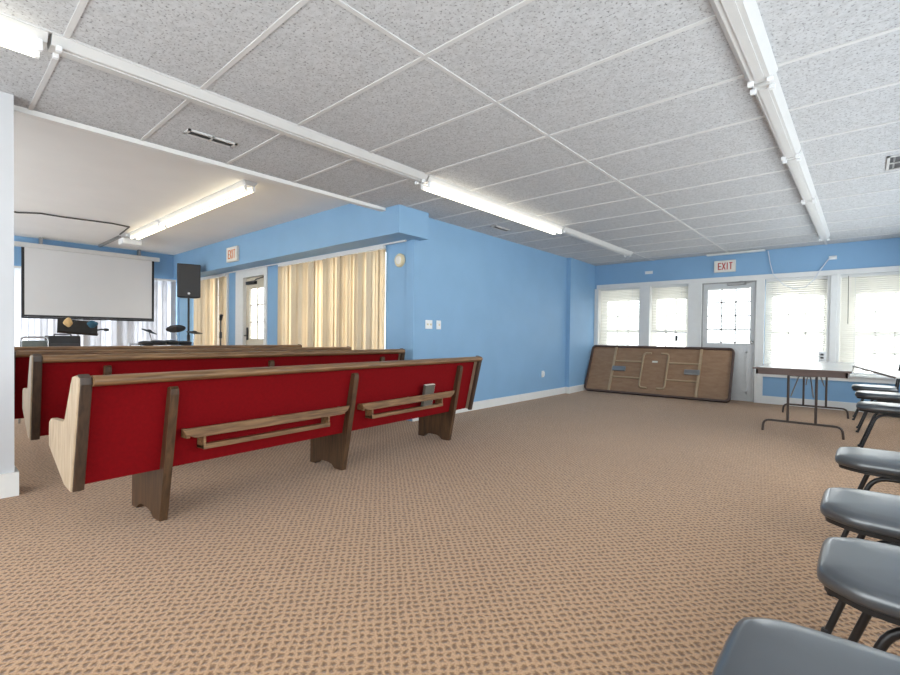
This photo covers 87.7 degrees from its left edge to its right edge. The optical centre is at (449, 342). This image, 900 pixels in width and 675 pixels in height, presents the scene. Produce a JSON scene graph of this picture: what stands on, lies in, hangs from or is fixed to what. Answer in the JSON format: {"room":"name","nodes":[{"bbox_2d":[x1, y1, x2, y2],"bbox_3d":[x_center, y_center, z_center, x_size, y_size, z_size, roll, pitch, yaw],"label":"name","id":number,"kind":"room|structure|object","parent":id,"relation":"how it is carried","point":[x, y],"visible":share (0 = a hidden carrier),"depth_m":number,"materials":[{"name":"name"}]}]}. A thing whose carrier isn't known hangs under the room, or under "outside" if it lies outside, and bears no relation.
{"room":"house of worship","nodes":[
{"label":"house of worship","id":0,"kind":"room"},
{"bbox_2d":[0,91,13,473],"bbox_3d":[-3.548,-0.290,2.201,0.200,2.520,2.185,2,1,42],"label":"wall","id":1,"kind":"structure","parent":0,"point":[6,100],"depth_m":2.92,"materials":[{"name":"white paint"}]},
{"bbox_2d":[0,465,18,498],"bbox_3d":[-3.488,0.894,2.301,0.235,0.150,2.005,2,1,42],"label":"baseboard","id":2,"kind":"structure","parent":1,"relation":"attached to","point":[9,482],"depth_m":2.94,"materials":[{"name":"white paint"}]},
{"bbox_2d":[14,236,175,279],"bbox_3d":[-7.592,-0.524,8.306,0.200,2.690,5.950,2,1,42],"label":"wall","id":3,"kind":"structure","parent":0,"point":[163,269],"depth_m":9.22,"materials":[{"name":"blue paint"}]},
{"bbox_2d":[14,266,175,346],"bbox_3d":[-7.176,-0.320,8.540,0.050,2.035,3.959,2,1,42],"label":"curtain","id":4,"kind":"object","parent":3,"relation":"attached to","point":[120,333],"visible":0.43,"depth_m":9.24,"materials":[{"name":"white fabric"}]},
{"bbox_2d":[176,278,193,345],"bbox_3d":[-5.699,-0.288,10.130,0.260,2.210,0.350,2,1,42],"label":"trim","id":5,"kind":"structure","parent":3,"relation":"attached to","point":[181,303],"depth_m":10.00,"materials":[{"name":"blue paint"}]},
{"bbox_2d":[14,114,349,254],"bbox_3d":[-5.010,-1.839,6.008,7.060,0.080,5.950,2,1,42],"label":"ceiling","id":6,"kind":"structure","parent":0,"point":[60,171],"depth_m":5.64,"materials":[{"name":"paint"}]},
{"bbox_2d":[14,211,129,234],"bbox_3d":[-5.605,-1.803,6.781,0.703,0.030,2.009,1,1,24],"label":"cable","id":7,"kind":"object","parent":6,"relation":"attached to","point":[14,211],"visible":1,"depth_m":6.79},
{"bbox_2d":[14,237,159,321],"bbox_3d":[-6.768,-1.150,8.862,0.150,1.433,2.220,2,1,42],"label":"projection screen","id":8,"kind":"object","parent":6,"relation":"hanging from","point":[61,282],"visible":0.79,"depth_m":8.75,"materials":[{"name":"white fabric"}]},
{"bbox_2d":[98,235,120,246],"bbox_3d":[-6.170,-1.833,8.475,1.350,0.040,0.040,2,1,42],"label":"cable conduit","id":9,"kind":"object","parent":6,"relation":"attached to","point":[118,236],"visible":0.93,"depth_m":8.43,"materials":[{"name":"grey metal"}]},
{"bbox_2d":[118,235,141,246],"bbox_3d":[-5.471,-1.752,8.003,0.295,0.170,0.280,2,1,42],"label":"projector","id":10,"kind":"object","parent":6,"relation":"attached to","point":[124,241],"visible":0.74,"depth_m":7.92,"materials":[{"name":"white plastic"}]},
{"bbox_2d":[129,219,166,239],"bbox_3d":[-4.759,-1.768,7.370,1.430,0.101,0.150,2,1,42],"label":"strip light","id":11,"kind":"object","parent":6,"relation":"attached to","point":[155,224],"visible":0.91,"depth_m":7.29,"materials":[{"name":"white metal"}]},
{"bbox_2d":[14,105,385,211],"bbox_3d":[-2.486,-1.630,3.516,0.070,0.215,5.170,2,1,42],"label":"trim","id":12,"kind":"structure","parent":6,"relation":"attached to","point":[18,110],"depth_m":3.79,"materials":[{"name":"white paint"}]},
{"bbox_2d":[158,179,256,227],"bbox_3d":[-3.181,-1.725,5.970,2.750,0.101,0.150,2,1,42],"label":"strip light","id":13,"kind":"object","parent":6,"relation":"attached to","point":[243,185],"visible":1,"depth_m":5.68,"materials":[{"name":"white plastic"}]},
{"bbox_2d":[173,204,428,277],"bbox_3d":[-3.103,-1.562,7.841,7.190,0.485,0.480,2,1,42],"label":"soffit","id":14,"kind":"structure","parent":0,"point":[349,226],"depth_m":6.46,"materials":[{"name":"blue paint"}]},
{"bbox_2d":[226,246,238,262],"bbox_3d":[-3.733,-1.521,8.043,0.400,0.250,0.054,2,1,42],"label":"exit sign","id":15,"kind":"object","parent":14,"relation":"attached to","point":[232,253],"visible":1,"depth_m":7.99,"materials":[{"name":"white plastic"}]},
{"bbox_2d":[229,242,405,359],"bbox_3d":[-3.123,-0.465,8.184,7.050,2.690,0.200,2,1,42],"label":"wall","id":16,"kind":"structure","parent":0,"point":[395,276],"depth_m":5.97,"materials":[{"name":"blue paint"}]},
{"bbox_2d":[193,274,226,344],"bbox_3d":[-4.934,-0.290,9.598,1.550,2.120,0.092,2,1,42],"label":"vertical blind","id":17,"kind":"object","parent":16,"relation":"attached to","point":[208,308],"visible":0.53,"depth_m":9.53,"materials":[{"name":"beige fabric"}]},
{"bbox_2d":[235,266,267,344],"bbox_3d":[-3.560,-0.231,8.519,1.200,2.200,0.160,2,1,42],"label":"trim","id":18,"kind":"structure","parent":16,"relation":"attached to","point":[241,277],"depth_m":8.68,"materials":[{"name":"white paint"}]},
{"bbox_2d":[244,276,263,344],"bbox_3d":[-3.521,-0.161,8.415,0.800,2.055,0.175,2,1,42],"label":"door","id":19,"kind":"structure","parent":16,"relation":"in","point":[255,282],"depth_m":8.57,"materials":[{"name":"beige paint"}]},
{"bbox_2d":[201,240,406,344],"bbox_3d":[-3.112,-0.219,8.015,6.900,2.204,0.080,2,1,42],"label":"trim","id":20,"kind":"structure","parent":16,"relation":"attached to","point":[227,273],"depth_m":8.75,"materials":[{"name":"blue paint"}]},
{"bbox_2d":[277,245,385,349],"bbox_3d":[-1.838,-0.207,6.851,2.650,2.120,0.089,2,1,42],"label":"curtain","id":21,"kind":"object","parent":16,"relation":"attached to","point":[334,300],"visible":0.69,"depth_m":6.66,"materials":[{"name":"beige fabric"}]},
{"bbox_2d":[395,253,404,266],"bbox_3d":[-0.631,-1.026,5.806,0.170,0.170,0.046,2,1,42],"label":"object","id":22,"kind":"object","parent":16,"relation":"attached to","point":[400,258],"visible":1,"depth_m":5.78,"materials":[{"name":"beige plastic"}]},
{"bbox_2d":[0,390,899,674],"bbox_3d":[-1.373,0.983,6.304,12.420,0.100,11.400,2,1,42],"label":"floor","id":23,"kind":"structure","parent":0,"point":[585,532],"depth_m":2.31,"materials":[{"name":"carpet"}]},
{"bbox_2d":[18,336,48,423],"bbox_3d":[-4.895,0.413,5.549,0.511,0.978,0.400,2,1,42],"label":"banquet chair","id":24,"kind":"object","parent":23,"relation":"on","point":[24,343],"visible":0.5,"depth_m":5.64,"materials":[{"name":"grey fabric"}]},
{"bbox_2d":[45,334,80,345],"bbox_3d":[-5.259,0.378,6.360,0.308,1.009,0.340,2,1,42],"label":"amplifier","id":25,"kind":"object","parent":23,"relation":"on","point":[54,340],"visible":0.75,"depth_m":6.26,"materials":[{"name":"black plastic"}]},
{"bbox_2d":[50,343,78,345],"bbox_3d":[-5.148,0.430,6.261,0.008,0.850,0.300,2,1,42],"label":"grille","id":26,"kind":"object","parent":25,"relation":"attached to","point":[51,344],"depth_m":6.25,"materials":[{"name":"grey metal"}]},
{"bbox_2d":[57,318,108,335],"bbox_3d":[-5.334,0.261,6.778,0.482,1.224,0.511,1,1,0],"label":"music stand","id":27,"kind":"object","parent":23,"relation":"on","point":[79,327],"visible":0.58,"depth_m":6.75,"materials":[{"name":"grey metal"}]},
{"bbox_2d":[63,318,72,326],"bbox_3d":[-5.402,-0.291,6.622,0.044,0.136,0.109,2,1,42],"label":"cloth","id":28,"kind":"object","parent":27,"relation":"hanging from","point":[67,322],"visible":1,"depth_m":6.61,"materials":[{"name":"beige fabric"}]},
{"bbox_2d":[87,320,97,327],"bbox_3d":[-5.191,-0.272,6.801,0.048,0.111,0.134,2,1,42],"label":"cloth","id":29,"kind":"object","parent":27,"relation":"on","point":[91,324],"visible":1,"depth_m":6.79,"materials":[{"name":"blue fabric"}]},
{"bbox_2d":[14,344,301,350],"bbox_3d":[-3.553,0.465,5.996,0.607,0.889,3.360,2,1,42],"label":"pew","id":30,"kind":"object","parent":23,"relation":"on","point":[298,345],"visible":0.09,"depth_m":5.49,"materials":[{"name":"brown wood"}]},
{"bbox_2d":[128,325,202,345],"bbox_3d":[-4.864,0.272,8.113,0.603,1.176,1.063,2,1,42],"label":"drum kit","id":31,"kind":"object","parent":23,"relation":"on","point":[174,328],"visible":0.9,"depth_m":7.97,"materials":[{"name":"metal"}]},
{"bbox_2d":[14,346,351,418],"bbox_3d":[-2.633,0.490,5.180,0.607,0.889,3.360,2,1,42],"label":"pew","id":32,"kind":"object","parent":23,"relation":"on","point":[21,358],"visible":0.17,"depth_m":4.04,"materials":[{"name":"red fabric"}]},
{"bbox_2d":[187,298,189,340],"bbox_3d":[-4.847,0.000,8.853,0.645,1.681,0.562,2,1,42],"label":"speaker stand","id":33,"kind":"object","parent":23,"relation":"on","point":[188,326],"visible":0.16,"depth_m":8.77,"materials":[{"name":"black metal"}]},
{"bbox_2d":[177,263,200,298],"bbox_3d":[-4.885,-1.151,8.756,0.380,0.620,0.288,0,1,-30],"label":"loudspeaker","id":34,"kind":"object","parent":33,"relation":"on","point":[188,275],"visible":1,"depth_m":8.64,"materials":[{"name":"black plastic"}]},
{"bbox_2d":[22,348,404,439],"bbox_3d":[-1.865,0.509,4.554,0.607,0.889,3.360,2,1,42],"label":"pew","id":35,"kind":"object","parent":23,"relation":"on","point":[46,395],"visible":0.42,"depth_m":3.55,"materials":[{"name":"red fabric"}]},
{"bbox_2d":[219,314,222,344],"bbox_3d":[-4.045,0.181,8.257,0.260,1.373,0.260,2,1,42],"label":"microphone stand","id":36,"kind":"object","parent":23,"relation":"on","point":[221,315],"visible":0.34,"depth_m":8.23,"materials":[{"name":"black metal"}]},
{"bbox_2d":[49,356,482,521],"bbox_3d":[-0.906,0.557,3.651,0.607,0.847,3.360,1,1,37],"label":"pew","id":37,"kind":"object","parent":23,"relation":"on","point":[142,426],"visible":0.99,"depth_m":2.81,"materials":[{"name":"red fabric"}]},
{"bbox_2d":[197,416,329,448],"bbox_3d":[-1.160,0.558,3.031,0.082,0.085,0.885,1,1,37],"label":"shelf","id":38,"kind":"object","parent":37,"relation":"attached to","point":[249,432],"depth_m":2.96,"materials":[{"name":"brown wood"}]},
{"bbox_2d":[365,398,442,418],"bbox_3d":[-0.371,0.551,4.067,0.082,0.085,0.900,1,1,37],"label":"shelf","id":39,"kind":"object","parent":37,"relation":"attached to","point":[411,405],"depth_m":3.98,"materials":[{"name":"brown wood"}]},
{"bbox_2d":[421,384,434,405],"bbox_3d":[-0.200,0.474,4.241,0.065,0.205,0.128,1,1,37],"label":"hymnal","id":40,"kind":"object","parent":37,"relation":"in","point":[428,388],"visible":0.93,"depth_m":4.21,"materials":[{"name":"grey paper"}]},
{"bbox_2d":[584,345,734,402],"bbox_3d":[3.744,0.514,8.589,2.490,0.905,0.487,1,1,39],"label":"table","id":41,"kind":"object","parent":23,"relation":"on","point":[689,373],"visible":1,"depth_m":8.48,"materials":[{"name":"brown wood"}]},
{"bbox_2d":[753,360,855,439],"bbox_3d":[4.492,0.642,5.857,0.838,0.746,2.448,2,1,42],"label":"folding table","id":42,"kind":"object","parent":23,"relation":"on","point":[816,369],"visible":0.99,"depth_m":5.22,"materials":[{"name":"grey laminate"}]},
{"bbox_2d":[711,617,899,674],"bbox_3d":[0.734,0.644,0.735,0.552,0.814,0.421,2,1,42],"label":"chair","id":43,"kind":"object","parent":23,"relation":"on","point":[754,645],"visible":1,"depth_m":0.88,"materials":[{"name":"black plastic"}]},
{"bbox_2d":[817,537,899,651],"bbox_3d":[1.257,0.644,1.154,0.552,0.814,0.421,2,1,42],"label":"chair","id":44,"kind":"object","parent":23,"relation":"on","point":[864,575],"visible":0.98,"depth_m":1.20,"materials":[{"name":"black plastic"}]},
{"bbox_2d":[820,487,899,633],"bbox_3d":[1.644,0.642,1.632,0.552,0.814,0.421,2,1,42],"label":"chair","id":45,"kind":"object","parent":23,"relation":"on","point":[865,513],"visible":0.79,"depth_m":1.65,"materials":[{"name":"black plastic"}]},
{"bbox_2d":[835,447,899,536],"bbox_3d":[2.299,0.638,2.361,0.552,0.814,0.421,2,1,42],"label":"chair","id":46,"kind":"object","parent":23,"relation":"on","point":[884,464],"visible":0.86,"depth_m":2.35,"materials":[{"name":"black plastic"}]},
{"bbox_2d":[851,363,899,419],"bbox_3d":[5.629,0.621,6.145,0.552,0.814,0.421,2,1,42],"label":"chair","id":47,"kind":"object","parent":23,"relation":"on","point":[856,387],"visible":0.66,"depth_m":6.08,"materials":[{"name":"black plastic"}]},
{"bbox_2d":[852,365,899,378],"bbox_3d":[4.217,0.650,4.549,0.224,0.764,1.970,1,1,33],"label":"table","id":48,"kind":"object","parent":23,"relation":"on","point":[895,374],"visible":1,"depth_m":4.53,"materials":[{"name":"grey laminate"}]},
{"bbox_2d":[855,391,899,432],"bbox_3d":[4.969,0.625,5.326,0.552,0.814,0.421,2,1,42],"label":"chair","id":49,"kind":"object","parent":23,"relation":"on","point":[879,396],"visible":0.88,"depth_m":5.27,"materials":[{"name":"black plastic"}]},
{"bbox_2d":[856,401,899,447],"bbox_3d":[4.132,0.630,4.345,0.552,0.814,0.421,2,1,42],"label":"chair","id":50,"kind":"object","parent":23,"relation":"on","point":[882,408],"visible":0.9,"depth_m":4.33,"materials":[{"name":"black plastic"}]},
{"bbox_2d":[0,0,899,265],"bbox_3d":[1.300,-1.556,3.920,5.160,0.080,11.200,2,1,42],"label":"ceiling","id":51,"kind":"structure","parent":0,"point":[324,53],"depth_m":2.93,"materials":[{"name":"tile"}]},
{"bbox_2d":[0,13,47,58],"bbox_3d":[-2.677,-1.479,1.610,0.150,0.101,1.965,2,1,42],"label":"strip light","id":52,"kind":"object","parent":51,"relation":"attached to","point":[11,29],"visible":1,"depth_m":2.25,"materials":[{"name":"white plastic"}]},
{"bbox_2d":[33,49,39,58],"bbox_3d":[-2.079,-1.461,2.353,0.028,0.054,0.024,2,1,42],"label":"socket","id":53,"kind":"object","parent":52,"relation":"attached to","point":[36,54],"depth_m":2.34,"materials":[{"name":"white plastic"}]},
{"bbox_2d":[36,38,42,51],"bbox_3d":[-2.011,-1.459,2.293,0.028,0.054,0.024,2,1,42],"label":"socket","id":54,"kind":"object","parent":52,"relation":"attached to","point":[39,41],"depth_m":2.29,"materials":[{"name":"white plastic"}]},
{"bbox_2d":[184,128,236,147],"bbox_3d":[-1.805,-1.544,3.540,0.100,0.012,0.350,2,1,42],"label":"ceiling vent","id":55,"kind":"object","parent":51,"relation":"in","point":[190,132],"visible":1,"depth_m":3.52,"materials":[{"name":"white metal"}]},
{"bbox_2d":[47,33,427,184],"bbox_3d":[-1.135,-1.502,3.347,0.150,0.072,2.650,2,1,42],"label":"strip light","id":56,"kind":"object","parent":51,"relation":"attached to","point":[57,45],"visible":1,"depth_m":2.89,"materials":[{"name":"white metal"}]},
{"bbox_2d":[52,52,58,59],"bbox_3d":[-2.029,-1.475,2.409,0.028,0.026,0.024,2,1,42],"label":"socket","id":57,"kind":"object","parent":56,"relation":"attached to","point":[55,55],"depth_m":2.40,"materials":[{"name":"white plastic"}]},
{"bbox_2d":[55,45,61,52],"bbox_3d":[-1.961,-1.474,2.349,0.028,0.026,0.024,2,1,42],"label":"socket","id":58,"kind":"object","parent":56,"relation":"attached to","point":[58,48],"depth_m":2.34,"materials":[{"name":"white plastic"}]},
{"bbox_2d":[0,0,899,263],"bbox_3d":[1.240,-1.515,3.974,4.920,0.007,10.800,2,1,42],"label":"ceiling grid","id":59,"kind":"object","parent":51,"relation":"attached to","point":[82,4],"depth_m":3.07,"materials":[{"name":"paint"}]},
{"bbox_2d":[420,176,563,234],"bbox_3d":[0.607,-1.496,5.311,0.150,0.101,2.560,2,1,42],"label":"strip light","id":60,"kind":"object","parent":51,"relation":"attached to","point":[449,189],"visible":0.98,"depth_m":5.02,"materials":[{"name":"white plastic"}]},
{"bbox_2d":[490,225,510,231],"bbox_3d":[0.693,-1.557,6.377,0.090,0.012,0.370,2,1,42],"label":"ceiling vent","id":61,"kind":"object","parent":51,"relation":"in","point":[494,226],"visible":1,"depth_m":6.36,"materials":[{"name":"white metal"}]},
{"bbox_2d":[556,227,632,256],"bbox_3d":[2.280,-1.520,7.195,0.150,0.072,2.440,2,1,42],"label":"strip light","id":62,"kind":"object","parent":51,"relation":"attached to","point":[566,231],"visible":0.85,"depth_m":7.01,"materials":[{"name":"white metal"}]},
{"bbox_2d":[706,249,765,255],"bbox_3d":[4.799,-1.516,7.887,0.850,0.024,0.100,2,1,42],"label":"strip light","id":63,"kind":"object","parent":51,"relation":"attached to","point":[759,250],"depth_m":7.86,"materials":[{"name":"white paint"}]},
{"bbox_2d":[709,0,777,87],"bbox_3d":[0.902,-1.449,1.666,0.150,0.072,2.460,2,1,42],"label":"strip light","id":64,"kind":"object","parent":51,"relation":"attached to","point":[741,23],"visible":1,"depth_m":2.22,"materials":[{"name":"white metal"}]},
{"bbox_2d":[747,81,753,87],"bbox_3d":[1.665,-1.431,2.594,0.028,0.026,0.024,2,1,42],"label":"socket","id":65,"kind":"object","parent":64,"relation":"attached to","point":[750,84],"depth_m":2.59,"materials":[{"name":"white plastic"}]},
{"bbox_2d":[767,75,772,82],"bbox_3d":[1.732,-1.430,2.534,0.028,0.026,0.024,2,1,42],"label":"socket","id":66,"kind":"object","parent":64,"relation":"attached to","point":[769,77],"depth_m":2.53,"materials":[{"name":"white plastic"}]},
{"bbox_2d":[750,73,800,160],"bbox_3d":[2.183,-1.451,3.110,0.125,0.082,1.360,2,1,42],"label":"strip light","id":67,"kind":"object","parent":51,"relation":"attached to","point":[770,97],"visible":0.98,"depth_m":2.96,"materials":[{"name":"white metal"}]},
{"bbox_2d":[750,89,755,95],"bbox_3d":[1.718,-1.422,2.654,0.028,0.026,0.024,2,1,42],"label":"socket","id":68,"kind":"object","parent":67,"relation":"attached to","point":[752,92],"depth_m":2.65,"materials":[{"name":"white plastic"}]},
{"bbox_2d":[769,83,775,89],"bbox_3d":[1.785,-1.420,2.594,0.028,0.026,0.024,2,1,42],"label":"socket","id":69,"kind":"object","parent":67,"relation":"attached to","point":[772,86],"depth_m":2.59,"materials":[{"name":"white plastic"}]},
{"bbox_2d":[782,148,815,202],"bbox_3d":[3.136,-1.456,4.183,0.125,0.082,1.470,2,1,42],"label":"strip light","id":70,"kind":"object","parent":51,"relation":"attached to","point":[798,169],"visible":0.94,"depth_m":4.07,"materials":[{"name":"white metal"}]},
{"bbox_2d":[768,251,829,288],"bbox_3d":[5.483,-1.176,7.395,0.791,0.647,0.034,2,1,42],"label":"cord","id":71,"kind":"object","parent":51,"relation":"hanging from","point":[768,251],"visible":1,"depth_m":7.40,"materials":[{"name":"white plastic"}]},
{"bbox_2d":[802,194,829,240],"bbox_3d":[4.443,-1.463,5.657,0.125,0.082,2.430,2,1,42],"label":"strip light","id":72,"kind":"object","parent":51,"relation":"attached to","point":[814,209],"visible":0.84,"depth_m":5.44,"materials":[{"name":"white metal"}]},
{"bbox_2d":[886,154,899,170],"bbox_3d":[3.724,-1.477,3.775,0.300,0.012,0.400,2,1,42],"label":"ceiling vent","id":73,"kind":"object","parent":51,"relation":"in","point":[893,161],"visible":1,"depth_m":3.84,"materials":[{"name":"white metal"}]},
{"bbox_2d":[404,218,566,420],"bbox_3d":[1.203,-0.403,7.722,0.150,2.690,5.254,2,1,40],"label":"wall","id":74,"kind":"structure","parent":0,"point":[502,302],"depth_m":6.88,"materials":[{"name":"blue paint"}]},
{"bbox_2d":[425,320,431,328],"bbox_3d":[-0.262,-0.232,5.873,0.024,0.110,0.120,2,1,42],"label":"light switch","id":75,"kind":"object","parent":74,"relation":"attached to","point":[428,323],"visible":1,"depth_m":5.87,"materials":[{"name":"white plastic"}]},
{"bbox_2d":[436,320,440,328],"bbox_3d":[-0.142,-0.232,6.014,0.024,0.112,0.080,2,1,42],"label":"light switch","id":76,"kind":"object","parent":74,"relation":"attached to","point":[438,323],"visible":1,"depth_m":6.01,"materials":[{"name":"white plastic"}]},
{"bbox_2d":[412,387,564,420],"bbox_3d":[0.841,0.889,7.215,0.028,0.115,4.000,2,1,40],"label":"baseboard","id":77,"kind":"structure","parent":74,"relation":"attached to","point":[488,403],"depth_m":7.33,"materials":[{"name":"white paint"}]},
{"bbox_2d":[565,258,595,386],"bbox_3d":[2.577,-0.324,9.190,0.145,2.520,1.230,2,1,42],"label":"wall pier","id":78,"kind":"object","parent":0,"point":[580,295],"visible":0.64,"depth_m":9.01,"materials":[{"name":"blue paint"}]},
{"bbox_2d":[565,384,585,393],"bbox_3d":[2.571,0.877,9.168,0.113,0.120,1.218,2,1,42],"label":"baseboard","id":79,"kind":"object","parent":78,"relation":"attached to","point":[573,389],"visible":0.64,"depth_m":8.87,"materials":[{"name":"white paint"}]},
{"bbox_2d":[595,237,899,402],"bbox_3d":[4.864,-0.362,8.116,5.350,2.690,0.200,2,1,42],"label":"wall","id":80,"kind":"structure","parent":0,"point":[880,252],"depth_m":7.53,"materials":[{"name":"blue paint"}]},
{"bbox_2d":[600,289,639,345],"bbox_3d":[3.445,-0.341,9.432,0.840,1.530,0.045,2,1,42],"label":"window","id":81,"kind":"structure","parent":80,"relation":"in","point":[630,289],"depth_m":9.47,"materials":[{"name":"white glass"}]},
{"bbox_2d":[600,287,639,345],"bbox_3d":[3.400,-0.356,9.382,0.816,1.500,0.040,2,1,42],"label":"window blind","id":82,"kind":"object","parent":81,"relation":"attached to","point":[627,289],"visible":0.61,"depth_m":9.37,"materials":[{"name":"white paint"}]},
{"bbox_2d":[651,286,687,346],"bbox_3d":[4.151,-0.322,8.805,0.690,1.530,0.045,2,1,42],"label":"window","id":83,"kind":"structure","parent":80,"relation":"in","point":[654,334],"depth_m":8.85,"materials":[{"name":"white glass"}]},
{"bbox_2d":[651,284,687,340],"bbox_3d":[4.093,-0.562,8.756,0.697,1.050,0.055,2,1,42],"label":"window blind","id":84,"kind":"object","parent":83,"relation":"attached to","point":[681,286],"visible":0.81,"depth_m":8.74,"materials":[{"name":"white paint"}]},
{"bbox_2d":[714,260,735,272],"bbox_3d":[4.731,-1.318,8.060,0.325,0.200,0.054,2,1,42],"label":"exit sign","id":85,"kind":"object","parent":80,"relation":"attached to","point":[726,265],"visible":1,"depth_m":8.03,"materials":[{"name":"white plastic"}]},
{"bbox_2d":[701,280,756,401],"bbox_3d":[4.774,-0.042,8.062,0.820,2.048,0.153,2,1,42],"label":"door","id":86,"kind":"structure","parent":80,"relation":"in","point":[744,362],"depth_m":7.97,"materials":[{"name":"grey paint"}]},
{"bbox_2d":[707,287,749,342],"bbox_3d":[4.794,-0.475,8.071,0.620,0.945,0.024,2,1,42],"label":"window blind","id":87,"kind":"object","parent":86,"relation":"attached to","point":[736,287],"visible":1,"depth_m":8.04,"materials":[{"name":"white paint"}]},
{"bbox_2d":[594,266,899,402],"bbox_3d":[4.835,-0.075,8.069,4.920,2.117,0.240,2,1,42],"label":"trim","id":88,"kind":"structure","parent":80,"relation":"attached to","point":[694,285],"depth_m":7.78,"materials":[{"name":"white paint"}]},
{"bbox_2d":[764,279,827,363],"bbox_3d":[5.569,-0.284,7.548,0.820,1.530,0.045,2,1,42],"label":"window","id":89,"kind":"structure","parent":80,"relation":"in","point":[810,279],"depth_m":7.59,"materials":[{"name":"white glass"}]},
{"bbox_2d":[765,276,827,362],"bbox_3d":[5.513,-0.325,7.507,0.826,1.448,0.040,2,1,42],"label":"window blind","id":90,"kind":"object","parent":89,"relation":"attached to","point":[775,332],"visible":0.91,"depth_m":7.49,"materials":[{"name":"white paint"}]},
{"bbox_2d":[762,396,868,412],"bbox_3d":[4.819,0.921,8.021,4.840,0.125,0.030,2,1,42],"label":"baseboard","id":91,"kind":"structure","parent":80,"relation":"attached to","point":[849,406],"depth_m":7.31,"materials":[{"name":"white paint"}]},
{"bbox_2d":[818,352,825,361],"bbox_3d":[5.717,0.214,7.196,0.087,0.139,0.044,2,1,42],"label":"wall outlet","id":92,"kind":"object","parent":80,"relation":"attached to","point":[821,355],"visible":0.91,"depth_m":7.17,"materials":[{"name":"white plastic"}]},
{"bbox_2d":[829,275,837,361],"bbox_3d":[5.806,-0.274,7.100,0.080,1.510,0.030,2,1,42],"label":"trim","id":93,"kind":"structure","parent":80,"relation":"attached to","point":[834,278],"depth_m":7.08,"materials":[{"name":"white paint"}]},
{"bbox_2d":[839,275,899,376],"bbox_3d":[6.294,-0.265,6.904,0.860,1.530,0.045,2,1,42],"label":"window","id":94,"kind":"structure","parent":80,"relation":"in","point":[882,275],"depth_m":6.98,"materials":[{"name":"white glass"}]},
{"bbox_2d":[840,272,899,374],"bbox_3d":[6.239,-0.280,6.842,0.836,1.500,0.070,2,1,42],"label":"window blind","id":95,"kind":"object","parent":94,"relation":"attached to","point":[857,332],"visible":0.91,"depth_m":6.90,"materials":[{"name":"white paint"}]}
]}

